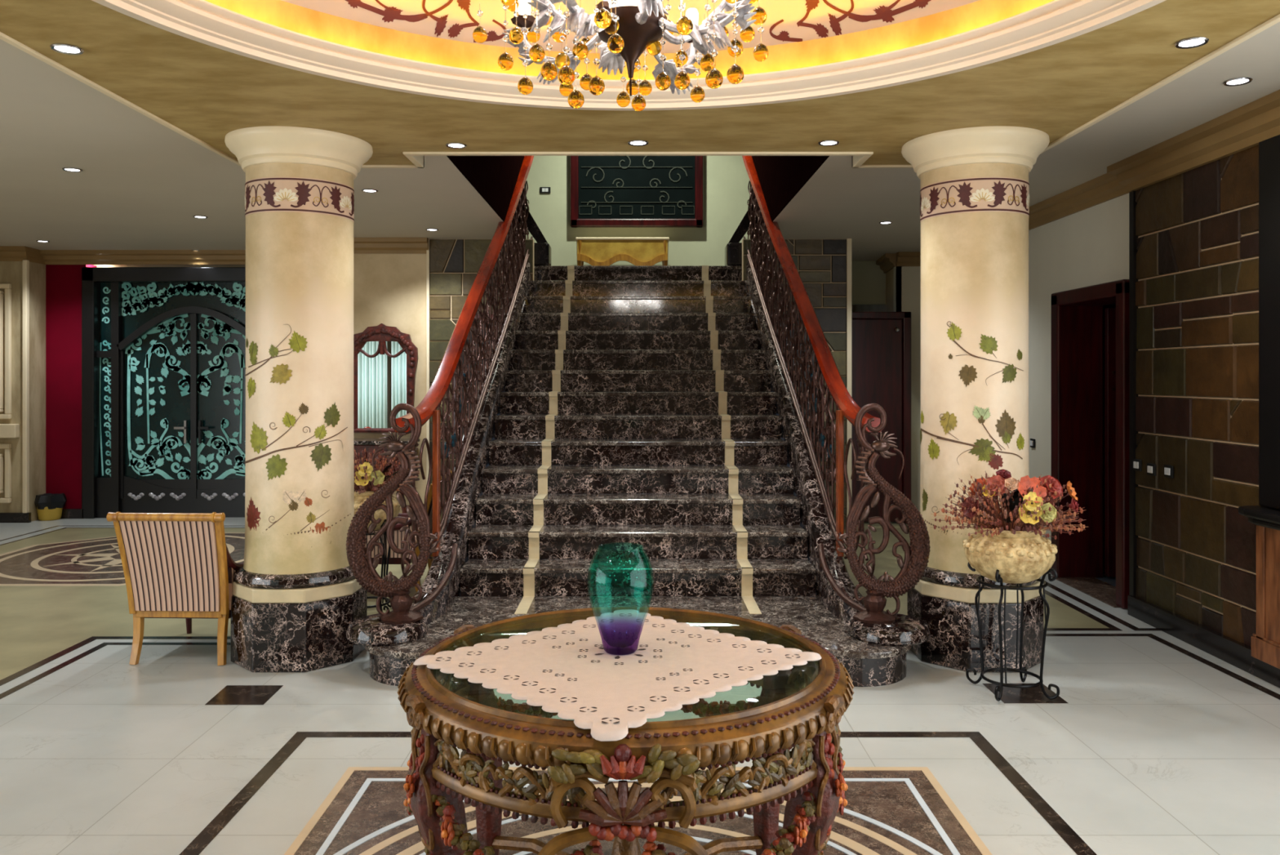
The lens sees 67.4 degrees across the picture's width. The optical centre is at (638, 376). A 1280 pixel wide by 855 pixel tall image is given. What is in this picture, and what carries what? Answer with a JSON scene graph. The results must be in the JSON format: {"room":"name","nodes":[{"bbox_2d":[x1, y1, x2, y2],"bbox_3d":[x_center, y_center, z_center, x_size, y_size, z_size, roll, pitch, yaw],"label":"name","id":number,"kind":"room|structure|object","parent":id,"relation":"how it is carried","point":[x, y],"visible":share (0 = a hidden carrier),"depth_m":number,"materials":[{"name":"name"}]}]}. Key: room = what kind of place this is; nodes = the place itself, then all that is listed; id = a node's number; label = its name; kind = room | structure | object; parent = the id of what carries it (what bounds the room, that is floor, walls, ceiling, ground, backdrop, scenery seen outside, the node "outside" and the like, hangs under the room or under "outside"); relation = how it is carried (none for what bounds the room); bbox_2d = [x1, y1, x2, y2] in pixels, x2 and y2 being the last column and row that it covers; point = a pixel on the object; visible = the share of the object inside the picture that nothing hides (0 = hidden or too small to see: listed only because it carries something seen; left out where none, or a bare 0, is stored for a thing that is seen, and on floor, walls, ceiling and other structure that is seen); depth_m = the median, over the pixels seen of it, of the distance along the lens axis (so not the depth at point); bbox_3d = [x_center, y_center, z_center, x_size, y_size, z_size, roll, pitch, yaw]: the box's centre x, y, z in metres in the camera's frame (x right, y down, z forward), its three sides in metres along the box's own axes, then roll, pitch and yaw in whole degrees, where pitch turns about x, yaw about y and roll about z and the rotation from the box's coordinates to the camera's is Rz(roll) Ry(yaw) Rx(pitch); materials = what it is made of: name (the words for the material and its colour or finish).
{"room":"entrance hall","nodes":[
{"label":"entrance hall","id":0,"kind":"room"},
{"bbox_2d":[0,259,45,521],"bbox_3d":[-6.590,0.035,9.990,0.820,2.890,0.620,0,0,0],"label":"wall","id":1,"kind":"structure","parent":0,"point":[22,283],"depth_m":9.75,"materials":[{"name":"beige paint"}]},
{"bbox_2d":[0,511,31,522],"bbox_3d":[-6.585,1.430,9.740,0.830,0.100,0.040,0,0,0],"label":"baseboard","id":2,"kind":"structure","parent":1,"relation":"attached to","point":[4,517],"depth_m":9.72,"materials":[{"name":"black stone"}]},
{"bbox_2d":[0,245,245,264],"bbox_3d":[-5.025,-1.240,9.845,3.950,0.140,0.410,0,0,0],"label":"trim","id":3,"kind":"structure","parent":1,"relation":"attached to","point":[7,253],"depth_m":9.98,"materials":[{"name":"paint"}]},
{"bbox_2d":[45,264,96,508],"bbox_3d":[-6.065,0.100,10.175,0.570,2.560,0.250,0,0,0],"label":"wall","id":4,"kind":"structure","parent":0,"point":[63,282],"depth_m":10.05,"materials":[{"name":"paint"}]},
{"bbox_2d":[60,508,83,518],"bbox_3d":[-6.070,1.430,10.150,0.580,0.100,0.300,0,0,0],"label":"baseboard","id":5,"kind":"structure","parent":4,"relation":"attached to","point":[66,513],"depth_m":10.00,"materials":[{"name":"black stone"}]},
{"bbox_2d":[91,264,245,266],"bbox_3d":[-4.525,-1.325,10.300,3.250,0.370,0.100,0,0,0],"label":"wall","id":6,"kind":"structure","parent":0,"point":[96,265],"depth_m":10.25,"materials":[{"name":"red paint"}]},
{"bbox_2d":[81,266,245,518],"bbox_3d":[-4.670,0.170,10.110,2.259,2.620,0.220,0,0,0],"label":"door","id":7,"kind":"structure","parent":6,"relation":"in","point":[163,348],"depth_m":10.11,"materials":[{"name":"black metal"}]},
{"bbox_2d":[353,239,533,521],"bbox_3d":[-2.025,0.035,9.191,2.050,2.890,0.117,0,0,0],"label":"wall","id":8,"kind":"structure","parent":0,"point":[389,290],"depth_m":9.15,"materials":[{"name":"beige paint"}]},
{"bbox_2d":[353,323,417,432],"bbox_3d":[-2.430,0.013,9.098,0.680,1.035,0.065,0,0,0],"label":"mirror","id":9,"kind":"object","parent":8,"relation":"attached to","point":[385,357],"visible":0.77,"depth_m":9.12,"materials":[{"name":"red wood"}]},
{"bbox_2d":[378,341,384,354],"bbox_3d":[-2.430,-0.270,9.095,0.055,0.120,0.055,0,0,23],"label":"pendant","id":10,"kind":"object","parent":9,"relation":"attached to","point":[381,344],"depth_m":9.08,"materials":[{"name":"red wood"}]},
{"bbox_2d":[357,341,406,427],"bbox_3d":[-2.430,0.077,9.120,0.470,0.825,0.004,0,0,0],"label":"mirror glass","id":11,"kind":"object","parent":9,"relation":"attached to","point":[381,378],"depth_m":9.12,"materials":[{"name":"white"}]},
{"bbox_2d":[353,237,428,253],"bbox_3d":[-2.520,-1.240,9.095,1.060,0.140,0.110,0,0,0],"label":"trim","id":12,"kind":"structure","parent":8,"relation":"attached to","point":[361,245],"depth_m":9.09,"materials":[{"name":"paint"}]},
{"bbox_2d":[426,238,430,488],"bbox_3d":[-1.998,0.085,9.185,0.025,2.790,0.130,0,0,0],"label":"trim","id":13,"kind":"structure","parent":8,"relation":"attached to","point":[428,273],"depth_m":9.12,"materials":[{"name":"beige paint"}]},
{"bbox_2d":[453,313,496,453],"bbox_3d":[-1.460,0.062,9.102,0.610,1.335,0.055,0,0,0],"label":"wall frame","id":14,"kind":"object","parent":8,"relation":"attached to","point":[477,313],"visible":0.05,"depth_m":9.12,"materials":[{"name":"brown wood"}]},
{"bbox_2d":[446,155,524,227],"bbox_3d":[-1.170,-2.691,7.455,0.080,2.758,4.190,0,0,0],"label":"wall","id":15,"kind":"structure","parent":0,"point":[495,178],"depth_m":7.54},
{"bbox_2d":[0,516,1279,854],"bbox_3d":[-0.800,1.528,5.500,12.400,0.104,17.000,0,0,0],"label":"floor","id":16,"kind":"structure","parent":0,"point":[1151,742],"depth_m":3.86,"materials":[{"name":"beige stone"}]},
{"bbox_2d":[34,493,66,520],"bbox_3d":[-6.093,1.350,9.953,0.314,0.260,0.318,0,0,0],"label":"waste bin","id":17,"kind":"object","parent":16,"relation":"on","point":[49,506],"visible":1,"depth_m":9.86,"materials":[{"name":"orange plastic"}]},
{"bbox_2d":[106,511,244,665],"bbox_3d":[-2.359,1.082,5.177,0.594,0.805,0.766,0,0,2],"label":"armchair","id":18,"kind":"object","parent":16,"relation":"on","point":[175,565],"visible":0.88,"depth_m":4.89,"materials":[{"name":"brown wood"}]},
{"bbox_2d":[224,125,373,671],"bbox_3d":[-1.800,0.120,5.120,0.744,2.720,0.744,0,0,39],"label":"column","id":19,"kind":"structure","parent":16,"relation":"on","point":[296,596],"depth_m":4.87,"materials":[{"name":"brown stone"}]},
{"bbox_2d":[365,519,391,611],"bbox_3d":[-1.690,1.174,6.000,0.314,0.601,0.314,0,0,-6],"label":"plant stand","id":20,"kind":"object","parent":16,"relation":"on","point":[384,565],"visible":0.21,"depth_m":5.92,"materials":[{"name":"black metal"}]},
{"bbox_2d":[354,490,400,529],"bbox_3d":[-1.689,0.825,6.000,0.416,0.250,0.414,0,0,0],"label":"pot","id":21,"kind":"object","parent":20,"relation":"on","point":[360,499],"visible":0.21,"depth_m":5.86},
{"bbox_2d":[354,506,400,529],"bbox_3d":[-1.690,0.887,6.000,0.401,0.125,0.398,0,0,0],"label":"ribbed bowl","id":22,"kind":"object","parent":21,"relation":"on","point":[380,513],"depth_m":5.87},
{"bbox_2d":[353,447,420,494],"bbox_3d":[-1.704,0.587,5.988,0.667,0.297,0.578,0,0,0],"label":"dried flower arrangement","id":23,"kind":"object","parent":21,"relation":"in","point":[365,479],"visible":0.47,"depth_m":5.87,"materials":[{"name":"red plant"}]},
{"bbox_2d":[353,438,419,513],"bbox_3d":[-2.430,1.035,8.910,0.720,0.899,0.420,0,0,0],"label":"console","id":24,"kind":"object","parent":16,"relation":"on","point":[369,444],"visible":0.11,"depth_m":8.73,"materials":[{"name":"brown stone"}]},
{"bbox_2d":[364,470,451,591],"bbox_3d":[-1.707,1.082,6.680,0.766,0.805,0.594,0,0,0],"label":"armchair","id":25,"kind":"object","parent":16,"relation":"on","point":[394,557],"visible":0.16,"depth_m":6.42,"materials":[{"name":"brown wood"}]},
{"bbox_2d":[397,606,853,854],"bbox_3d":[-0.030,1.094,2.460,1.159,0.772,1.140,0,0,-43],"label":"table","id":26,"kind":"object","parent":16,"relation":"on","point":[803,711],"visible":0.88,"depth_m":2.04,"materials":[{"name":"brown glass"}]},
{"bbox_2d":[413,608,821,741],"bbox_3d":[-0.049,0.711,2.404,0.731,0.017,0.766,0,0,45],"label":"lace doily","id":27,"kind":"object","parent":26,"relation":"on","point":[565,669],"visible":0.93,"depth_m":2.32,"materials":[{"name":"beige fabric"}]},
{"bbox_2d":[598,560,642,654],"bbox_3d":[-0.045,0.568,2.460,0.170,0.268,0.170,0,0,0],"label":"glass vase","id":28,"kind":"object","parent":27,"relation":"on","point":[617,638],"visible":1,"depth_m":2.42,"materials":[{"name":"purple glass"}]},
{"bbox_2d":[346,208,929,686],"bbox_3d":[0.000,-0.110,7.072,2.940,3.180,5.027,0,0,0],"label":"staircase","id":29,"kind":"structure","parent":16,"relation":"on","point":[646,416],"depth_m":6.55,"materials":[{"name":"brown stone"}]},
{"bbox_2d":[346,155,533,624],"bbox_3d":[-1.098,-1.264,7.259,0.471,4.988,5.008,0,0,4],"label":"stair railing","id":30,"kind":"object","parent":29,"relation":"on","point":[513,267],"visible":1,"depth_m":5.88,"materials":[{"name":"orange wood"}]},
{"bbox_2d":[444,441,449,457],"bbox_3d":[-1.199,0.458,6.003,0.029,0.105,0.096,0,0,0],"label":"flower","id":31,"kind":"object","parent":30,"relation":"on","point":[446,446],"depth_m":5.96,"materials":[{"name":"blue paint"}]},
{"bbox_2d":[451,432,456,447],"bbox_3d":[-1.191,0.414,6.203,0.029,0.105,0.096,0,0,0],"label":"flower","id":32,"kind":"object","parent":30,"relation":"on","point":[453,435],"depth_m":6.17,"materials":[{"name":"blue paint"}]},
{"bbox_2d":[742,155,930,624],"bbox_3d":[1.098,-1.264,7.259,0.471,4.988,5.008,0,0,-4],"label":"stair railing","id":33,"kind":"object","parent":29,"relation":"on","point":[914,564],"visible":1,"depth_m":5.82,"materials":[{"name":"orange wood"}]},
{"bbox_2d":[851,311,911,524],"bbox_3d":[2.395,0.415,9.653,0.690,2.130,0.094,0,0,0],"label":"door","id":34,"kind":"structure","parent":16,"relation":"on","point":[881,341],"depth_m":9.65,"materials":[{"name":"brown wood"}]},
{"bbox_2d":[901,125,1049,671],"bbox_3d":[1.790,0.120,5.120,0.744,2.720,0.744,0,0,-39],"label":"column","id":35,"kind":"structure","parent":16,"relation":"on","point":[975,189],"depth_m":4.88,"materials":[{"name":"beige stone"}]},
{"bbox_2d":[965,561,1059,701],"bbox_3d":[1.750,1.174,4.500,0.314,0.601,0.314,0,0,-6],"label":"plant stand","id":36,"kind":"object","parent":16,"relation":"on","point":[997,577],"visible":0.86,"depth_m":4.41,"materials":[{"name":"black metal"}]},
{"bbox_2d":[962,521,1057,583],"bbox_3d":[1.741,0.825,4.500,0.416,0.250,0.414,0,0,0],"label":"pot","id":37,"kind":"object","parent":36,"relation":"on","point":[1020,557],"visible":0.88,"depth_m":4.36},
{"bbox_2d":[931,468,1086,539],"bbox_3d":[1.742,0.582,4.497,0.688,0.307,0.569,0,0,-18],"label":"dried flower arrangement","id":38,"kind":"object","parent":37,"relation":"in","point":[1035,498],"visible":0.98,"depth_m":4.40,"materials":[{"name":"red plant"}]},
{"bbox_2d":[1238,505,1279,668],"bbox_3d":[3.175,1.060,3.990,0.470,0.840,1.580,0,0,0],"label":"cabinet","id":39,"kind":"object","parent":16,"relation":"on","point":[1265,644],"depth_m":4.62,"materials":[{"name":"brown wood"}]},
{"bbox_2d":[1258,134,1279,509],"bbox_3d":[3.225,-0.278,4.312,0.350,1.825,0.825,0,0,0],"label":"post","id":40,"kind":"object","parent":39,"relation":"on","point":[1269,148],"visible":1,"depth_m":4.64,"materials":[{"name":"black wood"}]},
{"bbox_2d":[0,0,1279,164],"bbox_3d":[-0.050,-1.365,2.600,4.500,0.250,6.080,0,0,0],"label":"ceiling","id":41,"kind":"structure","parent":0,"point":[207,92],"depth_m":4.21,"materials":[{"name":"paint"}]},
{"bbox_2d":[49,43,84,55],"bbox_3d":[-2.156,-1.236,3.626,0.112,0.010,0.112,0,0,0],"label":"recessed light","id":42,"kind":"object","parent":41,"relation":"in","point":[68,49],"visible":1,"depth_m":3.62,"materials":[{"name":"silver metal"}]},
{"bbox_2d":[445,142,466,148],"bbox_3d":[-0.973,-1.236,5.138,0.112,0.010,0.112,0,0,0],"label":"recessed light","id":43,"kind":"object","parent":41,"relation":"in","point":[454,144],"visible":1,"depth_m":5.13,"materials":[{"name":"silver metal"}]},
{"bbox_2d":[91,0,1166,111],"bbox_3d":[-0.030,-1.276,2.600,3.900,0.099,3.900,0,0,0],"label":"trim","id":44,"kind":"structure","parent":41,"relation":"attached to","point":[1056,21],"depth_m":3.88,"materials":[{"name":"beige paint"}]},
{"bbox_2d":[627,139,648,146],"bbox_3d":[0.000,-1.236,5.082,0.112,0.010,0.112,0,0,0],"label":"recessed light","id":45,"kind":"object","parent":41,"relation":"in","point":[635,142],"visible":1,"depth_m":5.07,"materials":[{"name":"silver metal"}]},
{"bbox_2d":[0,13,1279,168],"bbox_3d":[-0.050,-1.264,2.610,4.550,0.072,6.100,0,0,0],"label":"trim","id":46,"kind":"structure","parent":41,"relation":"attached to","point":[417,158],"depth_m":4.92,"materials":[{"name":"beige paint"}]},
{"bbox_2d":[817,139,839,146],"bbox_3d":[1.010,-1.236,5.082,0.112,0.010,0.112,0,0,0],"label":"recessed light","id":47,"kind":"object","parent":41,"relation":"in","point":[828,142],"visible":1,"depth_m":5.07,"materials":[{"name":"silver metal"}]},
{"bbox_2d":[1174,36,1208,48],"bbox_3d":[2.051,-1.236,3.556,0.112,0.010,0.112,0,0,0],"label":"recessed light","id":48,"kind":"object","parent":41,"relation":"in","point":[1195,42],"visible":1,"depth_m":3.55,"materials":[{"name":"silver metal"}]},
{"bbox_2d":[0,0,1279,261],"bbox_3d":[-1.790,-1.575,5.400,10.620,0.550,16.800,0,0,0],"label":"ceiling","id":49,"kind":"structure","parent":0,"point":[141,184],"depth_m":5.96,"materials":[{"name":"paint"}]},
{"bbox_2d":[36,240,48,242],"bbox_3d":[-5.747,-1.306,9.269,0.112,0.010,0.112,0,0,0],"label":"recessed light","id":50,"kind":"object","parent":49,"relation":"in","point":[39,241],"visible":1,"depth_m":9.25,"materials":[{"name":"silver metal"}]},
{"bbox_2d":[62,167,82,172],"bbox_3d":[-3.574,-1.306,6.065,0.112,0.010,0.112,0,0,0],"label":"recessed light","id":51,"kind":"object","parent":49,"relation":"in","point":[67,169],"visible":1,"depth_m":6.06,"materials":[{"name":"silver metal"}]},
{"bbox_2d":[192,215,207,218],"bbox_3d":[-3.584,-1.306,7.860,0.112,0.010,0.112,0,0,0],"label":"recessed light","id":52,"kind":"object","parent":49,"relation":"in","point":[194,216],"visible":1,"depth_m":7.84,"materials":[{"name":"silver metal"}]},
{"bbox_2d":[361,188,377,192],"bbox_3d":[-1.886,-1.306,6.753,0.112,0.010,0.112,0,0,0],"label":"recessed light","id":53,"kind":"object","parent":49,"relation":"in","point":[366,190],"visible":1,"depth_m":6.73,"materials":[{"name":"silver metal"}]},
{"bbox_2d":[426,228,438,231],"bbox_3d":[-1.834,-1.306,8.543,0.112,0.010,0.112,0,0,0],"label":"recessed light","id":54,"kind":"object","parent":49,"relation":"in","point":[427,229],"visible":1,"depth_m":8.53,"materials":[{"name":"silver metal"}]},
{"bbox_2d":[472,0,768,111],"bbox_3d":[-0.031,-1.259,2.574,0.732,1.172,0.738,0,0,-19],"label":"chandelier","id":55,"kind":"object","parent":49,"relation":"hanging from","point":[624,28],"visible":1,"depth_m":2.53,"materials":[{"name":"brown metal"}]},
{"bbox_2d":[879,221,892,224],"bbox_3d":[2.104,-1.306,8.153,0.112,0.010,0.112,0,0,0],"label":"recessed light","id":56,"kind":"object","parent":49,"relation":"in","point":[882,222],"visible":1,"depth_m":8.13,"materials":[{"name":"silver metal"}]},
{"bbox_2d":[1222,76,1253,86],"bbox_3d":[2.657,-1.306,4.253,0.112,0.010,0.112,0,0,0],"label":"recessed light","id":57,"kind":"object","parent":49,"relation":"in","point":[1245,80],"visible":1,"depth_m":4.25,"materials":[{"name":"silver metal"}]},
{"bbox_2d":[526,155,885,305],"bbox_3d":[0.000,-2.470,10.950,6.000,3.300,0.100,0,0,0],"label":"wall","id":58,"kind":"structure","parent":0,"point":[726,194],"depth_m":10.90,"materials":[{"name":"paint"}]},
{"bbox_2d":[539,186,550,193],"bbox_3d":[-1.054,-2.115,10.891,0.120,0.070,0.018,0,0,0],"label":"wall switch","id":59,"kind":"object","parent":58,"relation":"attached to","point":[542,189],"visible":1,"depth_m":10.89,"materials":[{"name":"black"}]},
{"bbox_2d":[570,155,702,227],"bbox_3d":[-0.015,-2.355,10.870,1.500,1.330,0.100,0,0,0],"label":"window","id":60,"kind":"structure","parent":58,"relation":"in","point":[606,191],"depth_m":10.88,"materials":[{"name":"brown wood"}]},
{"bbox_2d":[751,155,829,238],"bbox_3d":[1.170,-2.691,7.455,0.080,2.758,4.190,0,0,0],"label":"wall","id":61,"kind":"structure","parent":0,"point":[780,178],"depth_m":7.51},
{"bbox_2d":[742,239,846,531],"bbox_3d":[1.495,0.085,9.186,0.990,2.790,0.107,0,0,0],"label":"wall","id":62,"kind":"structure","parent":0,"point":[820,264],"depth_m":9.14,"materials":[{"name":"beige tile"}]},
{"bbox_2d":[779,313,822,449],"bbox_3d":[1.460,0.062,9.102,0.610,1.335,0.055,0,0,0],"label":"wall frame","id":63,"kind":"object","parent":62,"relation":"attached to","point":[784,313],"visible":0.03,"depth_m":9.12,"materials":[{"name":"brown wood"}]},
{"bbox_2d":[846,238,851,517],"bbox_3d":[2.007,0.085,9.285,0.045,2.790,0.330,0,0,0],"label":"trim","id":64,"kind":"structure","parent":62,"relation":"attached to","point":[848,240],"depth_m":9.12,"materials":[{"name":"beige paint"}]},
{"bbox_2d":[851,305,855,311],"bbox_3d":[2.550,-0.015,13.750,1.300,2.990,0.100,0,0,0],"label":"wall","id":65,"kind":"structure","parent":0,"point":[853,307],"depth_m":13.70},
{"bbox_2d":[855,266,901,311],"bbox_3d":[2.950,-0.015,11.952,0.099,2.990,3.530,0,0,7],"label":"wall","id":66,"kind":"structure","parent":0,"point":[888,307],"depth_m":10.64,"materials":[{"name":"paint"}]},
{"bbox_2d":[875,253,896,273],"bbox_3d":[2.865,-1.240,11.956,0.110,0.140,3.518,0,0,6],"label":"trim","id":67,"kind":"structure","parent":66,"relation":"attached to","point":[887,261],"depth_m":10.38,"materials":[{"name":"paint"}]},
{"bbox_2d":[893,266,920,511],"bbox_3d":[2.970,-0.015,10.250,0.460,2.990,0.100,0,0,0],"label":"wall","id":68,"kind":"structure","parent":0,"point":[910,276],"depth_m":10.20,"materials":[{"name":"paint"}]},
{"bbox_2d":[896,251,920,266],"bbox_3d":[2.935,-1.240,10.145,0.390,0.140,0.110,0,0,0],"label":"trim","id":69,"kind":"structure","parent":68,"relation":"attached to","point":[903,258],"depth_m":10.14,"materials":[{"name":"paint"}]},
{"bbox_2d":[1028,193,1128,543],"bbox_3d":[3.180,-0.015,8.100,0.100,2.990,4.400,0,0,0],"label":"wall","id":70,"kind":"structure","parent":0,"point":[1042,240],"depth_m":7.22,"materials":[{"name":"paint"}]},
{"bbox_2d":[1030,438,1035,448],"bbox_3d":[3.121,0.527,7.600,0.018,0.070,0.080,0,0,0],"label":"wall switch","id":71,"kind":"object","parent":70,"relation":"attached to","point":[1032,440],"visible":1,"depth_m":7.58,"materials":[{"name":"black"}]},
{"bbox_2d":[1028,173,1128,230],"bbox_3d":[3.075,-1.240,8.090,0.110,0.140,4.220,0,0,0],"label":"trim","id":72,"kind":"structure","parent":70,"relation":"attached to","point":[1102,188],"depth_m":6.71,"materials":[{"name":"paint"}]},
{"bbox_2d":[1051,279,1128,608],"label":"door","id":73,"kind":"structure","parent":70,"relation":"in","point":[1077,314],"depth_m":7.05,"materials":[{"name":"brown wood"}]},
{"bbox_2d":[1050,575,1119,607],"bbox_3d":[3.200,1.477,6.625,0.300,0.006,0.950,0,0,0],"label":"floor","id":74,"kind":"structure","parent":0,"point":[1104,592],"depth_m":6.71,"materials":[{"name":"brown stone"}]},
{"bbox_2d":[1102,303,1115,573],"bbox_3d":[4.320,0.180,6.575,2.160,2.600,1.450,0,0,0],"label":"door frame","id":75,"kind":"structure","parent":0,"point":[1113,305],"depth_m":7.20,"materials":[{"name":"brown wood"}]},
{"bbox_2d":[1135,144,1261,646],"bbox_3d":[3.136,0.145,5.360,0.108,2.670,1.240,0,0,0],"label":"wall","id":76,"kind":"structure","parent":0,"point":[1197,229],"depth_m":5.26,"materials":[{"name":"brown tile"}]},
{"bbox_2d":[1128,191,1137,595],"bbox_3d":[3.105,0.095,5.975,0.070,2.570,0.050,0,0,0],"label":"trim","id":77,"kind":"structure","parent":76,"relation":"attached to","point":[1132,203],"depth_m":5.96,"materials":[{"name":"black wood"}]},
{"bbox_2d":[1133,458,1142,471],"bbox_3d":[3.074,0.544,5.915,0.018,0.070,0.090,0,0,0],"label":"wall switch","id":78,"kind":"object","parent":76,"relation":"attached to","point":[1137,464],"visible":1,"depth_m":5.89,"materials":[{"name":"black"}]},
{"bbox_2d":[1146,462,1155,475],"bbox_3d":[3.074,0.556,5.753,0.018,0.070,0.090,0,0,0],"label":"wall switch","id":79,"kind":"object","parent":76,"relation":"attached to","point":[1151,468],"visible":1,"depth_m":5.73,"materials":[{"name":"black"}]},
{"bbox_2d":[1164,464,1173,478],"bbox_3d":[3.074,0.549,5.566,0.018,0.070,0.090,0,0,0],"label":"wall switch","id":80,"kind":"object","parent":76,"relation":"attached to","point":[1168,469],"visible":1,"depth_m":5.55,"materials":[{"name":"black"}]},
{"bbox_2d":[1106,89,1279,192],"bbox_3d":[3.005,-1.230,1.500,0.150,0.160,9.000,0,0,0],"label":"trim","id":81,"kind":"structure","parent":76,"relation":"attached to","point":[1242,128],"depth_m":5.08,"materials":[{"name":"paint"}]},
{"bbox_2d":[1127,595,1279,688],"bbox_3d":[3.075,1.420,1.490,0.050,0.120,8.980,0,0,0],"label":"baseboard","id":82,"kind":"structure","parent":76,"relation":"attached to","point":[1225,648],"depth_m":5.18,"materials":[{"name":"black stone"}]},
{"bbox_3d":[0.000,-0.985,10.240,3.800,0.170,1.320,0,0,0],"label":"floor","id":83,"kind":"structure","parent":0,"visible":0},
{"bbox_2d":[575,237,669,266],"bbox_3d":[-0.170,-1.289,10.592,1.020,0.441,0.415,0,0,0],"label":"console","id":84,"kind":"object","parent":83,"relation":"on","point":[595,251],"visible":0.8,"depth_m":10.41,"materials":[{"name":"gold paint"}]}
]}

